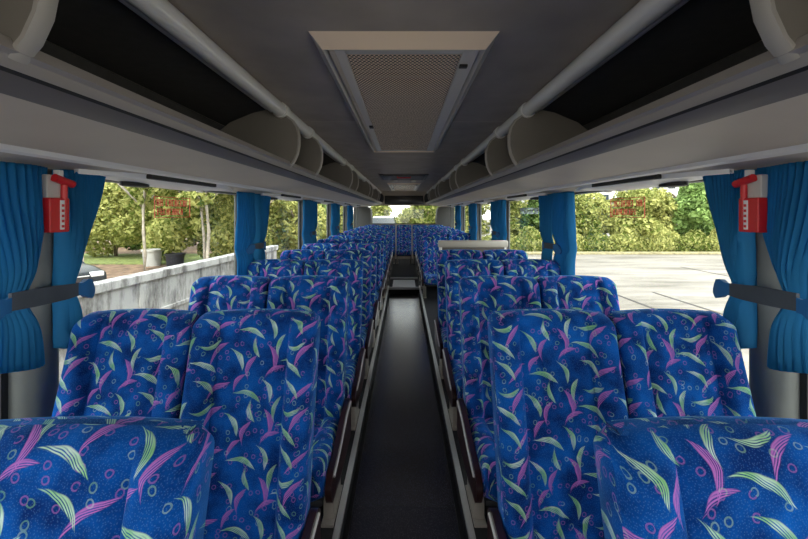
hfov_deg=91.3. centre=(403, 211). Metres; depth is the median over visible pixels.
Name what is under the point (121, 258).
lawn
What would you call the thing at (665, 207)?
tree
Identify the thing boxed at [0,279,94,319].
tie
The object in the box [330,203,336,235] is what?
curtain
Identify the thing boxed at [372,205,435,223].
window
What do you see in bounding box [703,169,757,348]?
curtain
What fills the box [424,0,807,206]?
luggage rack
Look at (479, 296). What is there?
seat
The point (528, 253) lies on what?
curb
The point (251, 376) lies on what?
seat
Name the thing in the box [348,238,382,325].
seat
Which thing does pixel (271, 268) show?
seat
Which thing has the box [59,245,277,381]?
wall
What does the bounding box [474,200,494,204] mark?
panel
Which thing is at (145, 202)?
tree
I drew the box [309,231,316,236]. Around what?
tie
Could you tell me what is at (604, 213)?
tree
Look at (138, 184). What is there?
speaker grille
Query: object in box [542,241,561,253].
tie
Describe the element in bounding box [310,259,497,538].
floor
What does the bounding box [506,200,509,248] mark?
trim
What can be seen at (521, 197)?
panel
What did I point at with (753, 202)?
holder
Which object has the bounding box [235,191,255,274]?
curtain
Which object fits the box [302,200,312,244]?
curtain
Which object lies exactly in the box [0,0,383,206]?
luggage rack
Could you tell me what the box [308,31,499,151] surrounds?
ceiling vent
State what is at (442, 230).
seat
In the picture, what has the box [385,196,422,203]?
panel
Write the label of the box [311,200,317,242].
curtain
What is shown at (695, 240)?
bush
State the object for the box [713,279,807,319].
tie
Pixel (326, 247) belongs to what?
seat
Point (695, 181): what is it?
wall
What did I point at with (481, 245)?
partition
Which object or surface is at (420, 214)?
tree
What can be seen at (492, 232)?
tie
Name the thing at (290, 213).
tree
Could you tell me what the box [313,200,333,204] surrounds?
panel
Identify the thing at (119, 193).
tree
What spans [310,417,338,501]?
seat cushion
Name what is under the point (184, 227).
tree
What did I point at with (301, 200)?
trim
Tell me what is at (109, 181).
wall
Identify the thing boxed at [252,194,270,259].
curtain
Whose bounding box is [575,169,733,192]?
panel
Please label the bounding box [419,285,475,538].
trim
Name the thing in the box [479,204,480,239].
window
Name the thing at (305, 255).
seat
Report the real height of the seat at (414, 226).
0.952 m
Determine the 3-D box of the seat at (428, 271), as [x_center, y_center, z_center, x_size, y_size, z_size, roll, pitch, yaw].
[0.468,0.804,6.011,0.429,0.952,0.681,0,0,0]
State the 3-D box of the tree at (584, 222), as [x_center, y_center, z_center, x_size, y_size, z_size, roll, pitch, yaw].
[11.155,0.689,25.803,3.187,4.376,2.808,0,0,26]
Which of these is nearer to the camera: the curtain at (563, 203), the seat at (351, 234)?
the curtain at (563, 203)
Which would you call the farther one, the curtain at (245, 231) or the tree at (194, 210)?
the tree at (194, 210)
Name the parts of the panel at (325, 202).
panel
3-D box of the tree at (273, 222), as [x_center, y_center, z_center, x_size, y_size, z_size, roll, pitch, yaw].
[-6.463,0.274,16.819,3.494,4.466,3.041,0,0,10]
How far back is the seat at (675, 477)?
0.56 m
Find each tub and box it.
[141,248,163,266]
[164,253,185,266]
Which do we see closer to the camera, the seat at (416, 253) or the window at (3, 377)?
the window at (3, 377)
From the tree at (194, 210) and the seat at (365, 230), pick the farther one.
the tree at (194, 210)
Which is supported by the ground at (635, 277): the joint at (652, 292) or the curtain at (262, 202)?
the joint at (652, 292)
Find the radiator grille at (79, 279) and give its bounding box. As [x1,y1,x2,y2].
[76,277,87,282]
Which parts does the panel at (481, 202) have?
panel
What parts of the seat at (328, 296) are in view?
backrest, seat frame, leg, trim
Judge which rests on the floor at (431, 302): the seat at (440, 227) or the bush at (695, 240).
the seat at (440, 227)
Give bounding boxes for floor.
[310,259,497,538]
[348,294,459,538]
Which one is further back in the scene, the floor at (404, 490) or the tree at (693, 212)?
the tree at (693, 212)
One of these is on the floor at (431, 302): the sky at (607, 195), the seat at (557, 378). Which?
the seat at (557, 378)
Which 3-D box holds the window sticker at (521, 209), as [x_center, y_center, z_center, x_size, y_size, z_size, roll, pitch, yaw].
[1.219,-0.010,3.798,0.002,0.060,0.679,0,0,0]
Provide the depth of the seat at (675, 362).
1.24 m
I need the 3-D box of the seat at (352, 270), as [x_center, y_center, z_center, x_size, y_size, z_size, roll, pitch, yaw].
[-0.468,0.804,2.456,0.429,0.952,0.681,0,0,0]
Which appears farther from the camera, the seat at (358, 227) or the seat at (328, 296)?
the seat at (358, 227)
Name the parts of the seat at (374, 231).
backrest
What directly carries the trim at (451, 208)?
attached to the wall at (695, 181)
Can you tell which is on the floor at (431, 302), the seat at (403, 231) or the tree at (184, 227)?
the seat at (403, 231)
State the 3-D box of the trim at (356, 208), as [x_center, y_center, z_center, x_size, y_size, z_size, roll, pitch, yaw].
[-1.188,0.285,9.780,0.105,0.850,0.135,0,0,0]
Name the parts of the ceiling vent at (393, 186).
frame, door frame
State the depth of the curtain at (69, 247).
1.28 m
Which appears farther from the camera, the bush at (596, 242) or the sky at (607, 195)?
the sky at (607, 195)
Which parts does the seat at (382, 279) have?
backrest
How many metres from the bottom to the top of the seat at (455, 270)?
0.952 m
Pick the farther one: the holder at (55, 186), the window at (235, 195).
the window at (235, 195)
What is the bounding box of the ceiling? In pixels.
[46,0,761,190]
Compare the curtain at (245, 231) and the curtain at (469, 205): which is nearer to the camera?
the curtain at (245, 231)
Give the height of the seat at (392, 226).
0.952 m
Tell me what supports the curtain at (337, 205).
hanging from the luggage rack at (60, 109)
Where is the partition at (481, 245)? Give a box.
[438,240,507,251]
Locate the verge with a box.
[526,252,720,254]
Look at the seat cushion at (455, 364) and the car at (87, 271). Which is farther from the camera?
the car at (87, 271)
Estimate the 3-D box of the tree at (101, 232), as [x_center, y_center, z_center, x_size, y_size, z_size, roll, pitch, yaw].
[-15.663,-0.022,21.619,3.960,5.062,3.446,0,0,43]
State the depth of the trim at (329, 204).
6.31 m
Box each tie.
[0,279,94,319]
[246,241,265,253]
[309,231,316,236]
[491,231,498,237]
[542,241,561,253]
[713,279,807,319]
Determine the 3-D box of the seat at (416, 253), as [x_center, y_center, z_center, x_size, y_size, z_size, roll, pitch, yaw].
[0.468,0.804,8.855,0.429,0.952,0.681,0,0,0]
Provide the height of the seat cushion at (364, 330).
0.144 m
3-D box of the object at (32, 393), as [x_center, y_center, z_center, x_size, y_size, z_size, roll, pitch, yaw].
[-1.188,0.285,1.270,0.105,0.850,0.135,0,0,0]
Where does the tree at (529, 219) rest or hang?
on the ground at (635, 277)
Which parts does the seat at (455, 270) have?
trim, leg, backrest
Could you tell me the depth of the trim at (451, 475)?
2.30 m
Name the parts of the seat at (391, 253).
backrest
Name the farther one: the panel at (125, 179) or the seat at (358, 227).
the seat at (358, 227)
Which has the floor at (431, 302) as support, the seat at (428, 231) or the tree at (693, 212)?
the seat at (428, 231)
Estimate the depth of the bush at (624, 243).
24.38 m
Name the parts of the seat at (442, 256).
leg, backrest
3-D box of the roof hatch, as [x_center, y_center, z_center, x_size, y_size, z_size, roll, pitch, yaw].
[0.000,-0.541,6.350,0.740,0.058,0.900,0,0,0]
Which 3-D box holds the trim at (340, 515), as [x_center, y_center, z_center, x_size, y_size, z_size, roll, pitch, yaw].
[-0.269,1.286,2.475,0.026,0.024,8.750,0,0,0]
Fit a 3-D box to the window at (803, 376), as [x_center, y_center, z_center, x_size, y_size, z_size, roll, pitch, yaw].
[1.216,0.285,0.425,0.023,0.850,1.595,0,0,0]
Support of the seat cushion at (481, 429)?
on the seat at (479, 296)
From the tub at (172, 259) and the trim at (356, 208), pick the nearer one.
the trim at (356, 208)
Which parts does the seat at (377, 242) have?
backrest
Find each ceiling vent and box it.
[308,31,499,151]
[387,183,420,190]
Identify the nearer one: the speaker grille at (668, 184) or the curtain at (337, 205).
the speaker grille at (668, 184)
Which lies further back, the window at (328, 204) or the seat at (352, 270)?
the window at (328, 204)
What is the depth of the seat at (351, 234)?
6.25 m
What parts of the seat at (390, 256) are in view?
backrest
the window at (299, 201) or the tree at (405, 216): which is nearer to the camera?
the window at (299, 201)
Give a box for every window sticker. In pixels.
[154,196,189,217]
[520,208,538,213]
[610,197,644,217]
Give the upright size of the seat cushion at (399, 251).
0.144 m
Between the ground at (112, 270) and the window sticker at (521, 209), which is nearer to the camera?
the window sticker at (521, 209)
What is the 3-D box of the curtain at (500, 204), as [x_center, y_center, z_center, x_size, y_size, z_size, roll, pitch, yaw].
[1.089,0.154,4.481,0.091,0.581,0.310,0,0,0]
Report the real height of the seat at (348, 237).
0.952 m
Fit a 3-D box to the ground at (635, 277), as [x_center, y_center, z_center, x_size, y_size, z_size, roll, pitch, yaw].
[0.000,2.600,50.000,140.000,0.200,160.000,0,0,0]
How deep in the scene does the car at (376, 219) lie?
17.96 m
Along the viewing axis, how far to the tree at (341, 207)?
26.25 m
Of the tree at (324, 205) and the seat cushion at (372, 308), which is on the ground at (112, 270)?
the tree at (324, 205)
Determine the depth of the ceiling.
1.35 m
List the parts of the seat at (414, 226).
backrest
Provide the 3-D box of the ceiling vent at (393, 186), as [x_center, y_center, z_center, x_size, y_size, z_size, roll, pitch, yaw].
[0.000,-0.553,8.975,0.680,0.034,2.450,0,0,0]
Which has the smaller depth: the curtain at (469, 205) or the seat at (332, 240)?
the seat at (332, 240)
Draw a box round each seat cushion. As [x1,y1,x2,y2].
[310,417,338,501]
[345,359,357,398]
[361,327,367,347]
[370,306,374,318]
[396,249,411,254]
[423,273,436,284]
[440,327,446,347]
[450,359,462,398]
[469,417,497,501]
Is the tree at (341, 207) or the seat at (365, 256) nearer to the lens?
the seat at (365, 256)
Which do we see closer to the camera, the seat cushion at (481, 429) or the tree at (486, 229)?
the seat cushion at (481, 429)
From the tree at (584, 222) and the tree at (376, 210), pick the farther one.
the tree at (376, 210)
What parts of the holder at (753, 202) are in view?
hammer handle, plate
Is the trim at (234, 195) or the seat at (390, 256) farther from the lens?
the seat at (390, 256)
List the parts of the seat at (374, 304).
backrest, leg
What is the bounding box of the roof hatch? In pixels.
[379,174,428,179]
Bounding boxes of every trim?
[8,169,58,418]
[234,195,234,274]
[298,200,302,248]
[326,204,330,238]
[332,285,388,538]
[342,293,389,538]
[343,206,346,232]
[355,207,357,227]
[358,207,372,226]
[389,287,418,289]
[390,277,417,278]
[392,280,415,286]
[418,293,465,538]
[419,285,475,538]
[435,207,449,226]
[450,207,452,227]
[461,206,464,232]
[477,204,481,239]
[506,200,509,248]
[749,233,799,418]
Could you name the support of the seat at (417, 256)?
on the floor at (431, 302)
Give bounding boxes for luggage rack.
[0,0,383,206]
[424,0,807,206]
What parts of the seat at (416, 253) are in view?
backrest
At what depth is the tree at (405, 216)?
30.48 m
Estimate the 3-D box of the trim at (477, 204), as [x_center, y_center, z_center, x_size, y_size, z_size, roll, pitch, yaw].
[1.188,0.285,6.380,0.105,0.850,0.135,0,0,0]
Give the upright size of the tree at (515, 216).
5.012 m
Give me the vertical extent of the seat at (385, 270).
0.952 m
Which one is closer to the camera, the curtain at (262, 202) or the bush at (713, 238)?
the curtain at (262, 202)
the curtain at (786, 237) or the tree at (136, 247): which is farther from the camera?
the tree at (136, 247)
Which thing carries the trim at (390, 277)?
on the floor at (431, 302)
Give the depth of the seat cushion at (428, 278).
5.68 m
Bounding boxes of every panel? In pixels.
[74,169,232,192]
[261,193,302,200]
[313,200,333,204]
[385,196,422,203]
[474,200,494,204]
[505,193,546,200]
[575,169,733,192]
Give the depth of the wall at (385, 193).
10.90 m
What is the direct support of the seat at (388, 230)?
on the floor at (431, 302)
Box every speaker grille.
[119,181,148,187]
[659,181,688,187]
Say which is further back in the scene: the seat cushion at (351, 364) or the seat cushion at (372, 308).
the seat cushion at (372, 308)
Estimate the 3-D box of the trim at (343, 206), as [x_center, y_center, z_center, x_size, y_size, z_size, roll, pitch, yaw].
[-1.188,0.285,8.080,0.105,0.850,0.135,0,0,0]
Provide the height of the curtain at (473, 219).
0.581 m
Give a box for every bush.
[482,234,518,249]
[513,225,542,251]
[552,228,585,251]
[577,229,615,251]
[607,227,649,251]
[643,223,680,251]
[670,228,714,251]
[707,228,720,251]
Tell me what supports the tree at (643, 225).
on the ground at (635, 277)
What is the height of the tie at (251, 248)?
0.069 m
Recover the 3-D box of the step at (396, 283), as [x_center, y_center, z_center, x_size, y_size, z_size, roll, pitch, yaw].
[0.000,1.292,7.155,0.400,0.007,0.690,0,0,0]
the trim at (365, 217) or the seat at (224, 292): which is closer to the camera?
the seat at (224, 292)
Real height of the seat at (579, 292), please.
0.952 m
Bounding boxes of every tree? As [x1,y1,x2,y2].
[85,182,146,256]
[110,183,184,259]
[113,210,148,250]
[117,183,182,271]
[146,190,233,257]
[174,191,232,258]
[177,190,218,258]
[210,195,291,258]
[273,204,340,247]
[279,200,325,249]
[339,206,353,232]
[370,206,392,216]
[395,207,412,222]
[409,206,437,222]
[454,204,490,235]
[489,200,527,237]
[516,200,539,233]
[575,194,601,234]
[581,193,615,235]
[604,188,661,238]
[643,187,679,233]
[663,182,714,236]
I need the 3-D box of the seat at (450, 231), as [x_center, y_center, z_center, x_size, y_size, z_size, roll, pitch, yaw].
[0.877,0.804,6.722,0.382,0.952,0.681,0,0,0]
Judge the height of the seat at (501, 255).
0.952 m
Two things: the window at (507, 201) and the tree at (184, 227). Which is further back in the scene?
the tree at (184, 227)
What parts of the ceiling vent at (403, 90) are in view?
frame, frame, frame, door frame, frame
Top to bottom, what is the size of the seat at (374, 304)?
0.952 m
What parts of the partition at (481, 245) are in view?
partition panel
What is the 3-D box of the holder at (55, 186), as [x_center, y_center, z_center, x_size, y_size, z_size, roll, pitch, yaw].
[-1.068,-0.034,1.220,0.044,0.192,0.087,0,0,0]
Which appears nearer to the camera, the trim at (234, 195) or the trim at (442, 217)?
the trim at (234, 195)
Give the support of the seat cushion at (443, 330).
on the seat at (442, 256)
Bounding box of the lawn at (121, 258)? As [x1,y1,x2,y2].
[84,254,217,263]
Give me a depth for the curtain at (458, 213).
7.77 m
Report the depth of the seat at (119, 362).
1.24 m
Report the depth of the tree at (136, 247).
22.55 m
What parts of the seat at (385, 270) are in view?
backrest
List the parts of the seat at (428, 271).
leg, backrest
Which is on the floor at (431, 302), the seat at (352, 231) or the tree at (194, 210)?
the seat at (352, 231)
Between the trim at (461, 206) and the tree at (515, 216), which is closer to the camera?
the trim at (461, 206)
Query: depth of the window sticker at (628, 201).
2.16 m
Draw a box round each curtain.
[0,161,47,373]
[51,169,105,348]
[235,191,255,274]
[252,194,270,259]
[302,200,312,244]
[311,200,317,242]
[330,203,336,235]
[336,204,339,233]
[347,205,351,230]
[456,205,460,230]
[468,204,471,232]
[470,203,477,239]
[490,201,498,239]
[496,200,506,239]
[538,194,553,259]
[551,191,576,274]
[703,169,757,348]
[757,161,807,373]
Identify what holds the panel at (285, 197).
attached to the luggage rack at (60, 109)
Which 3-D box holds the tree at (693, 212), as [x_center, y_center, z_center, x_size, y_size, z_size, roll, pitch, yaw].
[18.329,0.029,25.454,3.434,4.950,3.298,0,0,22]
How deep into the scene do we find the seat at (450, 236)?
6.24 m
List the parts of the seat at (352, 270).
backrest, leg, trim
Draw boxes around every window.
[0,373,7,419]
[235,195,236,274]
[299,201,300,248]
[327,204,328,238]
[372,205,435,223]
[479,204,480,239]
[507,201,508,248]
[800,373,807,419]
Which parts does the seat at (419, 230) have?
backrest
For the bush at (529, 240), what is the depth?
24.48 m
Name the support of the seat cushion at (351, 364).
on the seat at (352, 270)
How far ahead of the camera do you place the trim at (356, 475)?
2.30 m
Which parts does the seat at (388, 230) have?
backrest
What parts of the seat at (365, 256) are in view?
backrest, leg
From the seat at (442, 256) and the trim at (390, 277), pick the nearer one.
the seat at (442, 256)
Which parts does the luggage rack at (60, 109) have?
panel, window panel, edge trim, panel, handrail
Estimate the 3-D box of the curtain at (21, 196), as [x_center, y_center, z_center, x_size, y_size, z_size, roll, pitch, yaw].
[-1.080,0.154,1.097,0.087,0.582,0.244,0,0,-2]
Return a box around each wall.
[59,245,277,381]
[105,179,300,200]
[372,191,435,258]
[507,179,703,200]
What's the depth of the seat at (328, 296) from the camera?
1.87 m
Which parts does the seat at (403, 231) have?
backrest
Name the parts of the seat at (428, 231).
backrest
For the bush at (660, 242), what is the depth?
24.47 m
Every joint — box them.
[618,295,654,308]
[652,292,722,314]
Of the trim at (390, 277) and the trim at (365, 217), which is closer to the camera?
the trim at (390, 277)
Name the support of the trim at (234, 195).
attached to the wall at (109, 181)
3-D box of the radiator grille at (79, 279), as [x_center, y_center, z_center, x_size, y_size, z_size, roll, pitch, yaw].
[-8.854,1.830,10.527,0.065,0.160,0.760,0,0,24]
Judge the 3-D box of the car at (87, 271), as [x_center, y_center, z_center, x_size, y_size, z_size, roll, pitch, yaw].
[-10.787,1.739,11.394,4.312,1.462,1.760,0,0,24]
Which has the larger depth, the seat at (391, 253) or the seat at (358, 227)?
the seat at (391, 253)
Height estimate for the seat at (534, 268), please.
0.952 m
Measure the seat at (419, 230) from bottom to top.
0.952 m
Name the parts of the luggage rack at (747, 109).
handrail, panel, edge trim, window panel, panel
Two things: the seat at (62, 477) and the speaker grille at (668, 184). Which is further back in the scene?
the speaker grille at (668, 184)
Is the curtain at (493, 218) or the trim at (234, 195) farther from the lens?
the curtain at (493, 218)
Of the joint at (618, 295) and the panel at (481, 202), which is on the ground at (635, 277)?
the joint at (618, 295)
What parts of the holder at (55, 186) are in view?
plate, hammer handle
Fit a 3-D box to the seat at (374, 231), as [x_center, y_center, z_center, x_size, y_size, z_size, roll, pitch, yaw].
[-0.468,0.804,6.722,0.429,0.952,0.681,0,0,0]
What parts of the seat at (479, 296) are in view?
trim, leg, seat frame, backrest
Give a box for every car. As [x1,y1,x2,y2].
[76,261,106,282]
[373,216,395,222]
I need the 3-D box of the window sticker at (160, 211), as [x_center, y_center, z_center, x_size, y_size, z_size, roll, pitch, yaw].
[-1.219,-0.024,2.090,0.003,0.108,0.320,0,0,0]
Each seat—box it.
[0,416,214,538]
[52,309,200,418]
[179,309,320,538]
[188,275,270,315]
[247,259,304,280]
[267,275,350,527]
[280,249,325,262]
[302,243,338,251]
[304,259,365,430]
[317,238,347,244]
[325,249,373,378]
[328,235,355,240]
[337,233,360,236]
[339,243,378,346]
[344,230,364,233]
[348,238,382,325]
[349,229,368,231]
[354,227,371,229]
[355,235,385,309]
[361,233,387,297]
[365,230,388,288]
[369,229,390,280]
[372,227,391,274]
[375,226,392,269]
[381,225,394,263]
[396,225,411,263]
[413,225,426,263]
[415,226,432,269]
[416,227,435,274]
[417,229,438,280]
[419,230,442,288]
[420,233,446,297]
[434,249,482,378]
[436,227,453,229]
[439,229,458,231]
[442,259,503,430]
[443,230,463,233]
[447,233,469,239]
[457,275,540,527]
[482,249,527,262]
[487,309,628,538]
[503,259,560,280]
[537,275,619,315]
[593,416,807,538]
[607,309,755,418]
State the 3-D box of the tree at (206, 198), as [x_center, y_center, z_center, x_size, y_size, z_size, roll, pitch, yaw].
[-6.916,-0.382,13.957,2.457,5.767,2.678,0,0,-14]
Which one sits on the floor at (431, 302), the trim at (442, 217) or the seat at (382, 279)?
the seat at (382, 279)
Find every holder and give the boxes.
[42,170,75,232]
[732,170,767,232]
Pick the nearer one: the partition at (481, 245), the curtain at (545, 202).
the curtain at (545, 202)
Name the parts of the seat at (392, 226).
backrest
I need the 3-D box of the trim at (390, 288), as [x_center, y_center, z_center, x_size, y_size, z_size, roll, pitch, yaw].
[0.000,1.305,6.759,0.524,0.040,0.042,0,0,0]
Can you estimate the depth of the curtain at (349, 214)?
7.79 m
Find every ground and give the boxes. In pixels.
[84,228,353,278]
[482,220,748,381]
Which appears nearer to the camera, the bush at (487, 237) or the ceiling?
the ceiling
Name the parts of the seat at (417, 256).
backrest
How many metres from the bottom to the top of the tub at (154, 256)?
0.750 m

